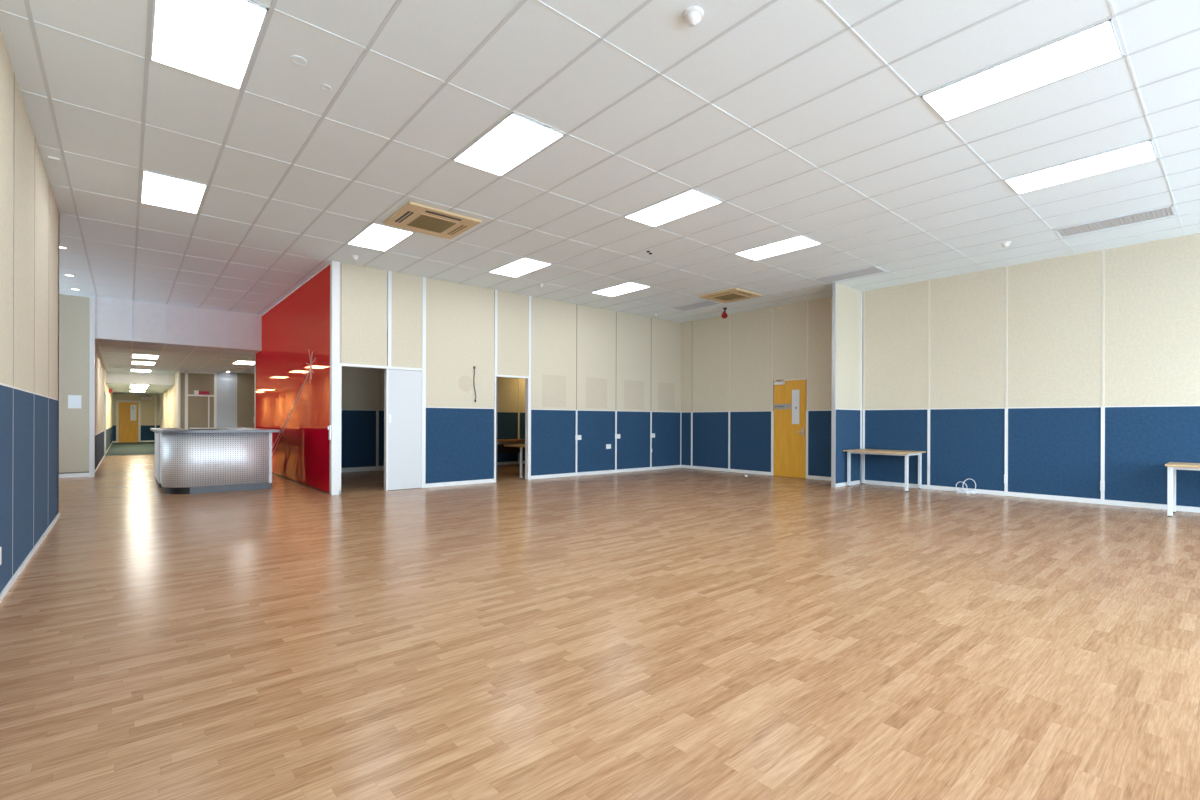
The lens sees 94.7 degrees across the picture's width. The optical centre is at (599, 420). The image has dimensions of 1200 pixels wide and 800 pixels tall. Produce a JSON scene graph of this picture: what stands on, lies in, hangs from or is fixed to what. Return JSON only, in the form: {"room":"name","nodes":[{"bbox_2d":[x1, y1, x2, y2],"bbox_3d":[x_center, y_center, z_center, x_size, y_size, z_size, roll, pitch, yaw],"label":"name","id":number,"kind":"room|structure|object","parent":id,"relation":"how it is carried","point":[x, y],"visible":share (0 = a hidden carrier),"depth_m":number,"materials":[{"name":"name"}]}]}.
{"room":"community hall","nodes":[
{"label":"community hall","id":0,"kind":"room"},
{"bbox_2d":[0,30,59,602],"bbox_3d":[-2.919,-0.719,2.303,0.132,3.954,12.870,0,0,-41],"label":"wall","id":1,"kind":"structure","parent":0,"point":[29,212],"depth_m":4.76,"materials":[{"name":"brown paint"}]},
{"bbox_2d":[0,547,1,564],"bbox_3d":[-4.115,0.934,3.785,0.014,0.120,0.140,0,0,-41],"label":"power outlet","id":2,"kind":"object","parent":1,"relation":"attached to","point":[0,547],"visible":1,"depth_m":3.82,"materials":[{"name":"white plastic"}]},
{"bbox_2d":[58,213,59,512],"bbox_3d":[-8.408,-0.738,5.995,3.635,3.954,0.120,0,0,-41],"label":"wall","id":3,"kind":"structure","parent":0,"point":[59,213],"depth_m":7.18,"materials":[{"name":"white paint"}]},
{"bbox_2d":[59,294,89,477],"bbox_3d":[-12.652,-0.752,11.075,3.605,3.954,0.112,0,0,-41],"label":"wall","id":4,"kind":"structure","parent":0,"point":[74,311],"depth_m":12.04,"materials":[{"name":"brown paint"}]},
{"bbox_2d":[68,395,80,407],"bbox_3d":[-11.444,-0.416,12.048,0.213,0.290,0.008,0,0,-41],"label":"notice","id":5,"kind":"object","parent":4,"relation":"attached to","point":[74,401],"visible":1,"depth_m":12.04,"materials":[{"name":"white paper"}]},
{"bbox_2d":[89,296,261,476],"bbox_3d":[-8.457,-0.738,14.471,7.205,3.954,0.215,0,0,-41],"label":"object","id":6,"kind":"structure","parent":4,"relation":"attached to","point":[110,318],"depth_m":12.88,"materials":[{"name":"white paint"}]},
{"bbox_2d":[95,345,111,471],"bbox_3d":[-18.791,-0.317,20.988,0.112,3.042,23.070,0,0,-41],"label":"wall","id":7,"kind":"structure","parent":0,"point":[101,386],"depth_m":16.46,"materials":[{"name":"brown paint"}]},
{"bbox_2d":[104,392,105,454],"bbox_3d":[-17.290,0.109,19.292,0.065,2.200,1.240,0,0,-41],"label":"door","id":8,"kind":"structure","parent":7,"relation":"in","point":[104,392],"depth_m":18.93,"materials":[{"name":"grey"}]},
{"bbox_2d":[105,442,154,455],"bbox_3d":[-18.574,1.263,27.218,16.040,0.124,14.300,0,0,-41],"label":"floor","id":9,"kind":"structure","parent":0,"point":[122,448],"depth_m":23.83,"materials":[{"name":"green carpet"}]},
{"bbox_2d":[112,394,159,442],"bbox_3d":[-25.523,-0.134,30.457,2.020,2.630,0.130,0,0,-41],"label":"wall","id":10,"kind":"structure","parent":0,"point":[148,410],"depth_m":30.60,"materials":[{"name":"brown paint"}]},
{"bbox_2d":[119,402,137,442],"bbox_3d":[-25.745,0.078,30.194,0.820,2.195,0.102,0,0,-41],"label":"door","id":11,"kind":"structure","parent":10,"relation":"in","point":[128,411],"depth_m":30.20,"materials":[{"name":"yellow wood"}]},
{"bbox_2d":[107,383,173,394],"bbox_3d":[-19.822,-1.479,27.655,7.300,0.100,12.000,0,0,-41],"label":"ceiling","id":12,"kind":"structure","parent":0,"point":[117,388],"depth_m":25.23,"materials":[{"name":"grey tile"}]},
{"bbox_2d":[160,372,177,427],"bbox_3d":[-19.957,-0.321,25.580,0.120,3.042,14.580,0,0,-41],"label":"wall","id":13,"kind":"structure","parent":0,"point":[169,398],"depth_m":23.88,"materials":[{"name":"beige paint"}]},
{"bbox_2d":[106,372,173,384],"bbox_3d":[-15.830,-1.622,23.108,7.160,0.412,0.100,0,0,-41],"label":"trim","id":14,"kind":"structure","parent":13,"relation":"attached to","point":[111,377],"depth_m":21.36,"materials":[{"name":"white paint"}]},
{"bbox_2d":[95,339,259,374],"bbox_3d":[-10.267,-1.856,20.369,12.120,0.105,11.300,0,0,-41],"label":"ceiling","id":15,"kind":"structure","parent":0,"point":[115,355],"depth_m":15.84,"materials":[{"name":"grey tile"}]},
{"bbox_2d":[131,369,151,371],"bbox_3d":[-16.716,-1.826,20.140,0.572,0.010,1.159,0,0,-41],"label":"recessed light","id":16,"kind":"object","parent":15,"relation":"in","point":[132,370],"visible":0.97,"depth_m":20.04,"materials":[{"name":"white plastic"}]},
{"bbox_2d":[131,361,155,364],"bbox_3d":[-14.391,-1.818,17.428,0.572,0.010,1.159,0,0,-41],"label":"recessed light","id":17,"kind":"object","parent":15,"relation":"in","point":[133,362],"visible":1,"depth_m":17.50,"materials":[{"name":"white plastic"}]},
{"bbox_2d":[132,354,158,358],"bbox_3d":[-12.840,-1.813,15.620,0.572,0.010,1.159,0,0,-41],"label":"recessed light","id":18,"kind":"object","parent":15,"relation":"in","point":[133,355],"visible":1,"depth_m":15.56,"materials":[{"name":"white plastic"}]},
{"bbox_2d":[218,367,243,371],"bbox_3d":[-13.035,-1.808,19.511,0.600,0.020,1.400,0,0,-41],"label":"ceiling vent","id":19,"kind":"object","parent":15,"relation":"in","point":[223,368],"visible":1,"depth_m":19.47,"materials":[{"name":"white metal"}]},
{"bbox_2d":[232,361,254,364],"bbox_3d":[-11.006,-1.806,17.192,0.572,0.010,1.159,0,0,-41],"label":"recessed light","id":20,"kind":"object","parent":15,"relation":"in","point":[236,362],"visible":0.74,"depth_m":17.11,"materials":[{"name":"white plastic"}]},
{"bbox_2d":[178,370,254,429],"bbox_3d":[-13.255,-0.298,21.628,5.170,3.042,0.145,0,0,-41],"label":"wall","id":21,"kind":"structure","parent":0,"point":[229,402],"depth_m":20.63,"materials":[{"name":"beige paint"}]},
{"bbox_2d":[194,390,208,394],"bbox_3d":[-14.641,-1.038,20.329,0.450,0.148,0.070,0,0,-41],"label":"box","id":22,"kind":"object","parent":21,"relation":"on","point":[197,392],"visible":1,"depth_m":20.30,"materials":[{"name":"white paper"}]},
{"bbox_2d":[254,263,329,494],"bbox_3d":[-6.864,-0.732,12.132,0.122,3.954,7.301,0,0,-41],"label":"wall","id":23,"kind":"structure","parent":0,"point":[292,366],"depth_m":11.12,"materials":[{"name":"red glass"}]},
{"bbox_2d":[328,425,330,439],"bbox_3d":[-4.574,0.198,9.343,0.050,0.250,0.060,0,0,-41],"label":"door pull","id":24,"kind":"object","parent":23,"relation":"attached to","point":[329,426],"visible":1,"depth_m":9.32,"materials":[{"name":"silver metal"}]},
{"bbox_2d":[341,366,383,472],"bbox_3d":[-6.276,-0.203,13.381,2.410,2.900,0.112,0,0,-41],"label":"wall","id":25,"kind":"structure","parent":0,"point":[362,398],"depth_m":13.68,"materials":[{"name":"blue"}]},
{"bbox_2d":[330,261,680,494],"bbox_3d":[-1.182,-0.713,12.252,8.889,3.954,0.114,0,0,-41],"label":"wall partition","id":26,"kind":"structure","parent":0,"point":[594,374],"depth_m":11.53,"materials":[{"name":"brown paint"}]},
{"bbox_2d":[388,369,421,489],"bbox_3d":[-3.582,0.160,10.158,0.626,2.179,0.045,0,0,-41],"label":"door","id":27,"kind":"structure","parent":26,"relation":"in","point":[404,386],"depth_m":10.13,"materials":[{"name":"white laminate"}]},
{"bbox_2d":[473,366,475,401],"bbox_3d":[-2.495,-0.731,11.040,0.069,0.710,0.044,0,0,-41],"label":"hanging cable","id":28,"kind":"object","parent":26,"relation":"hanging from","point":[474,367],"visible":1,"depth_m":11.03,"materials":[{"name":"grey metal"}]},
{"bbox_2d":[575,435,580,439],"bbox_3d":[-0.499,0.384,12.763,0.170,0.110,0.016,0,0,-41],"label":"power outlet","id":29,"kind":"object","parent":26,"relation":"attached to","point":[577,437],"visible":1,"depth_m":12.75,"materials":[{"name":"white plastic"}]},
{"bbox_2d":[497,377,524,464],"bbox_3d":[-2.671,-0.191,15.998,6.270,2.900,0.112,0,0,-41],"label":"wall","id":30,"kind":"structure","parent":0,"point":[510,391],"depth_m":16.01,"materials":[{"name":"brown paint"}]},
{"bbox_2d":[0,454,1199,799],"bbox_3d":[-4.449,1.313,10.745,16.040,0.120,29.100,0,0,-41],"label":"floor","id":31,"kind":"structure","parent":0,"point":[671,633],"depth_m":3.14,"materials":[{"name":"brown wood"}]},
{"bbox_2d":[150,428,279,493],"bbox_3d":[-7.681,0.699,10.906,1.760,1.085,3.405,0,0,-41],"label":"reception desk","id":32,"kind":"object","parent":31,"relation":"on","point":[220,459],"depth_m":9.65,"materials":[{"name":"silver metal"}]},
{"bbox_2d":[150,428,279,432],"bbox_3d":[-7.679,0.182,10.906,1.760,0.050,3.405,0,0,-41],"label":"countertop","id":33,"kind":"structure","parent":32,"relation":"on","point":[157,430],"depth_m":9.84,"materials":[{"name":"grey stone"}]},
{"bbox_2d":[189,427,244,429],"bbox_3d":[-14.076,0.735,20.384,1.670,0.970,0.670,0,0,-41],"label":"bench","id":34,"kind":"object","parent":31,"relation":"on","point":[222,427],"visible":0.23,"depth_m":19.97,"materials":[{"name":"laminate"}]},
{"bbox_2d":[497,439,524,452],"bbox_3d":[-2.387,0.895,15.608,2.900,0.730,0.800,0,0,-41],"label":"desk","id":35,"kind":"object","parent":31,"relation":"on","point":[501,448],"visible":0.1,"depth_m":15.57,"materials":[{"name":"brown laminate"}]},
{"bbox_2d":[497,441,524,443],"bbox_3d":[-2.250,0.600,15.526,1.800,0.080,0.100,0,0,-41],"label":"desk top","id":36,"kind":"object","parent":35,"relation":"on","point":[508,442],"depth_m":15.31,"materials":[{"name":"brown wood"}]},
{"bbox_2d":[504,444,524,477],"bbox_3d":[-1.268,0.906,12.859,1.780,0.715,0.730,0,0,-41],"label":"desk","id":37,"kind":"object","parent":31,"relation":"on","point":[521,446],"visible":0.33,"depth_m":12.29,"materials":[{"name":"brown laminate"}]},
{"bbox_2d":[843,449,925,491],"bbox_3d":[5.459,0.930,10.644,0.830,0.714,1.200,0,0,-41],"label":"table","id":38,"kind":"object","parent":31,"relation":"on","point":[863,452],"visible":1,"depth_m":10.47,"materials":[{"name":"brown wood"}]},
{"bbox_2d":[953,479,976,493],"bbox_3d":[6.479,1.158,9.844,0.175,0.260,0.357,0,0,-41],"label":"cable coil","id":39,"kind":"object","parent":31,"relation":"on","point":[957,490],"visible":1,"depth_m":9.81,"materials":[{"name":"white plastic"}]},
{"bbox_2d":[1165,462,1199,516],"bbox_3d":[8.293,0.942,7.193,0.720,0.708,1.280,0,0,-41],"label":"table","id":40,"kind":"object","parent":31,"relation":"on","point":[1171,466],"visible":1,"depth_m":7.46,"materials":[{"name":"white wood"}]},
{"bbox_2d":[0,0,1199,326],"bbox_3d":[-1.555,-2.749,7.386,16.040,0.124,20.250,0,0,-41],"label":"ceiling","id":41,"kind":"structure","parent":0,"point":[811,119],"depth_m":5.24,"materials":[{"name":"white tile"}]},
{"bbox_2d":[48,156,58,160],"bbox_3d":[-5.611,-2.695,5.679,0.080,0.020,0.030,0,0,-41],"label":"clip","id":42,"kind":"object","parent":41,"relation":"attached to","point":[49,157],"visible":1,"depth_m":5.67,"materials":[{"name":"white plastic"}]},
{"bbox_2d":[140,170,206,213],"bbox_3d":[-5.085,-2.698,6.578,0.572,0.010,1.159,0,0,-41],"label":"recessed light","id":43,"kind":"object","parent":41,"relation":"in","point":[160,190],"visible":1,"depth_m":6.53,"materials":[{"name":"white plastic"}]},
{"bbox_2d":[150,0,268,89],"bbox_3d":[-2.759,-2.690,3.866,0.572,0.010,1.159,0,0,-41],"label":"recessed light","id":44,"kind":"object","parent":41,"relation":"in","point":[213,40],"visible":1,"depth_m":3.87,"materials":[{"name":"white plastic"}]},
{"bbox_2d":[291,55,306,64],"bbox_3d":[-2.246,-2.690,4.127,0.104,0.008,0.104,0,0,-41],"label":"plate","id":45,"kind":"object","parent":41,"relation":"attached to","point":[296,59],"visible":1,"depth_m":4.13,"materials":[{"name":"white plastic"}]},
{"bbox_2d":[321,84,330,89],"bbox_3d":[-2.210,-2.689,4.461,0.076,0.008,0.076,0,0,-41],"label":"plate","id":46,"kind":"object","parent":41,"relation":"attached to","point":[323,86],"visible":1,"depth_m":4.46,"materials":[{"name":"white plastic"}]},
{"bbox_2d":[351,255,358,260],"bbox_3d":[-4.012,-2.661,9.054,0.125,0.077,0.125,0,0,-41],"label":"smoke detector","id":47,"kind":"object","parent":41,"relation":"attached to","point":[354,257],"visible":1,"depth_m":9.02,"materials":[{"name":"white plastic"}]},
{"bbox_2d":[347,223,413,250],"bbox_3d":[-3.251,-2.692,8.151,0.572,0.010,1.159,0,0,-41],"label":"recessed light","id":48,"kind":"object","parent":41,"relation":"in","point":[375,236],"visible":1,"depth_m":8.11,"materials":[{"name":"white plastic"}]},
{"bbox_2d":[383,201,480,238],"bbox_3d":[-2.263,-2.672,7.447,0.975,0.044,0.935,0,0,-41],"label":"air conditioner","id":49,"kind":"object","parent":41,"relation":"attached to","point":[413,216],"visible":1,"depth_m":7.36,"materials":[{"name":"beige plastic"}]},
{"bbox_2d":[394,211,413,222],"bbox_3d":[-2.558,-2.659,7.218,0.073,0.004,0.484,0,0,-41],"label":"outlet","id":50,"kind":"object","parent":49,"relation":"attached to","point":[406,215],"depth_m":7.21,"materials":[{"name":"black plastic"}]},
{"bbox_2d":[404,226,437,234],"bbox_3d":[-2.502,-2.659,7.726,0.487,0.004,0.051,0,0,-41],"label":"outlet","id":51,"kind":"object","parent":49,"relation":"attached to","point":[406,227],"depth_m":7.73,"materials":[{"name":"beige plastic"}]},
{"bbox_2d":[407,215,455,232],"bbox_3d":[-2.275,-2.655,7.461,0.488,0.010,0.524,0,0,-41],"label":"return grille","id":52,"kind":"object","parent":49,"relation":"attached to","point":[430,223],"depth_m":7.43,"materials":[{"name":"brown plastic"}]},
{"bbox_2d":[425,211,460,220],"bbox_3d":[-2.024,-2.657,7.168,0.487,0.004,0.051,0,0,-41],"label":"outlet","id":53,"kind":"object","parent":49,"relation":"attached to","point":[428,212],"depth_m":7.16,"materials":[{"name":"black plastic"}]},
{"bbox_2d":[448,225,466,234],"bbox_3d":[-1.992,-2.657,7.704,0.073,0.004,0.484,0,0,-41],"label":"outlet","id":54,"kind":"object","parent":49,"relation":"attached to","point":[459,228],"depth_m":7.68,"materials":[{"name":"beige plastic"}]},
{"bbox_2d":[452,112,564,175],"bbox_3d":[-0.925,-2.684,5.438,0.572,0.010,1.159,0,0,-41],"label":"recessed light","id":55,"kind":"object","parent":41,"relation":"in","point":[516,138],"visible":1,"depth_m":5.38,"materials":[{"name":"white plastic"}]},
{"bbox_2d":[489,258,551,277],"bbox_3d":[-1.417,-2.686,9.723,0.572,0.010,1.159,0,0,-41],"label":"recessed light","id":56,"kind":"object","parent":41,"relation":"in","point":[522,266],"visible":1,"depth_m":9.68,"materials":[{"name":"white plastic"}]},
{"bbox_2d":[592,282,649,296],"bbox_3d":[0.418,-2.680,11.296,0.572,0.010,1.159,0,0,-41],"label":"recessed light","id":57,"kind":"object","parent":41,"relation":"in","point":[628,287],"visible":1,"depth_m":11.27,"materials":[{"name":"white plastic"}]},
{"bbox_2d":[624,189,722,226],"bbox_3d":[0.909,-2.678,7.011,0.572,0.010,1.159,0,0,-41],"label":"recessed light","id":58,"kind":"object","parent":41,"relation":"in","point":[691,201],"visible":1,"depth_m":6.97,"materials":[{"name":"white plastic"}]},
{"bbox_2d":[683,6,703,26],"bbox_3d":[0.614,-2.645,3.647,0.138,0.077,0.138,0,0,-41],"label":"detector","id":59,"kind":"object","parent":41,"relation":"attached to","point":[692,16],"visible":1,"depth_m":3.61,"materials":[{"name":"white plastic"}]},
{"bbox_2d":[670,300,722,310],"bbox_3d":[2.221,-2.672,12.842,0.491,0.012,1.159,0,0,-41],"label":"ceiling vent","id":60,"kind":"object","parent":41,"relation":"in","point":[708,302],"visible":1,"depth_m":12.82,"materials":[{"name":"grey metal"}]},
{"bbox_2d":[721,308,727,318],"bbox_3d":[2.938,-2.551,13.090,0.145,0.250,0.175,0,0,-11],"label":"fire alarm","id":61,"kind":"object","parent":41,"relation":"attached to","point":[724,315],"visible":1,"depth_m":13.08,"materials":[{"name":"red plastic"}]},
{"bbox_2d":[699,288,761,302],"bbox_3d":[2.771,-2.655,11.773,0.920,0.044,0.960,0,0,-41],"label":"air conditioner","id":62,"kind":"object","parent":41,"relation":"attached to","point":[735,294],"visible":1,"depth_m":11.66,"materials":[{"name":"beige plastic"}]},
{"bbox_2d":[714,294,744,300],"bbox_3d":[2.758,-2.638,11.788,0.460,0.010,0.538,0,0,-41],"label":"return grille","id":63,"kind":"object","parent":62,"relation":"attached to","point":[725,297],"depth_m":11.80,"materials":[{"name":"brown plastic"}]},
{"bbox_2d":[734,235,821,260],"bbox_3d":[2.743,-2.672,8.584,0.572,0.010,1.159,0,0,-41],"label":"recessed light","id":64,"kind":"object","parent":41,"relation":"in","point":[799,242],"visible":1,"depth_m":8.56,"materials":[{"name":"white plastic"}]},
{"bbox_2d":[812,266,886,283],"bbox_3d":[4.547,-2.665,10.130,0.491,0.012,1.159,0,0,-41],"label":"ceiling vent","id":65,"kind":"object","parent":41,"relation":"in","point":[870,270],"visible":1,"depth_m":10.11,"materials":[{"name":"grey metal"}]},
{"bbox_2d":[1001,242,1010,247],"bbox_3d":[6.080,-2.627,8.283,0.125,0.077,0.125,0,0,-41],"label":"smoke detector","id":66,"kind":"object","parent":41,"relation":"attached to","point":[1004,244],"visible":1,"depth_m":8.25,"materials":[{"name":"white plastic"}]},
{"bbox_2d":[921,19,1122,120],"bbox_3d":[3.235,-2.670,4.299,0.572,0.010,1.159,0,0,-41],"label":"recessed light","id":67,"kind":"object","parent":41,"relation":"in","point":[1096,45],"visible":1,"depth_m":4.22,"materials":[{"name":"white plastic"}]},
{"bbox_2d":[1004,140,1156,193],"bbox_3d":[5.069,-2.664,5.871,0.572,0.010,1.159,0,0,-41],"label":"recessed light","id":68,"kind":"object","parent":41,"relation":"in","point":[1143,152],"visible":1,"depth_m":5.81,"materials":[{"name":"white plastic"}]},
{"bbox_2d":[1053,205,1175,237],"bbox_3d":[6.872,-2.657,7.418,0.491,0.012,1.159,0,0,-41],"label":"ceiling vent","id":69,"kind":"object","parent":41,"relation":"in","point":[1164,212],"visible":1,"depth_m":7.38,"materials":[{"name":"grey metal"}]},
{"bbox_2d":[831,282,861,487],"bbox_3d":[4.937,-0.692,11.035,1.158,3.954,0.067,0,0,-41],"label":"wall","id":70,"kind":"structure","parent":0,"point":[846,423],"depth_m":10.95,"materials":[{"name":"brown"}]},
{"bbox_2d":[681,233,1199,512],"bbox_3d":[6.599,-0.687,10.088,0.132,3.954,13.529,0,0,-41],"label":"wall","id":71,"kind":"structure","parent":0,"point":[1062,377],"depth_m":9.59,"materials":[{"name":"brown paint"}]},
{"bbox_2d":[773,378,806,477],"bbox_3d":[4.349,0.165,12.648,0.170,2.235,0.860,0,0,-41],"label":"door","id":72,"kind":"structure","parent":71,"relation":"in","point":[790,395],"depth_m":12.62,"materials":[{"name":"yellow wood"}]},
{"bbox_2d":[1004,474,1007,483],"bbox_3d":[6.984,1.000,9.515,0.021,0.160,0.052,0,0,-41],"label":"power outlet","id":73,"kind":"object","parent":71,"relation":"attached to","point":[1005,475],"visible":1,"depth_m":9.51,"materials":[{"name":"white plastic"}]},
{"bbox_2d":[1100,481,1104,490],"bbox_3d":[7.792,1.010,8.574,0.021,0.160,0.052,0,0,-41],"label":"power outlet","id":74,"kind":"object","parent":71,"relation":"attached to","point":[1102,483],"visible":1,"depth_m":8.57,"materials":[{"name":"white plastic"}]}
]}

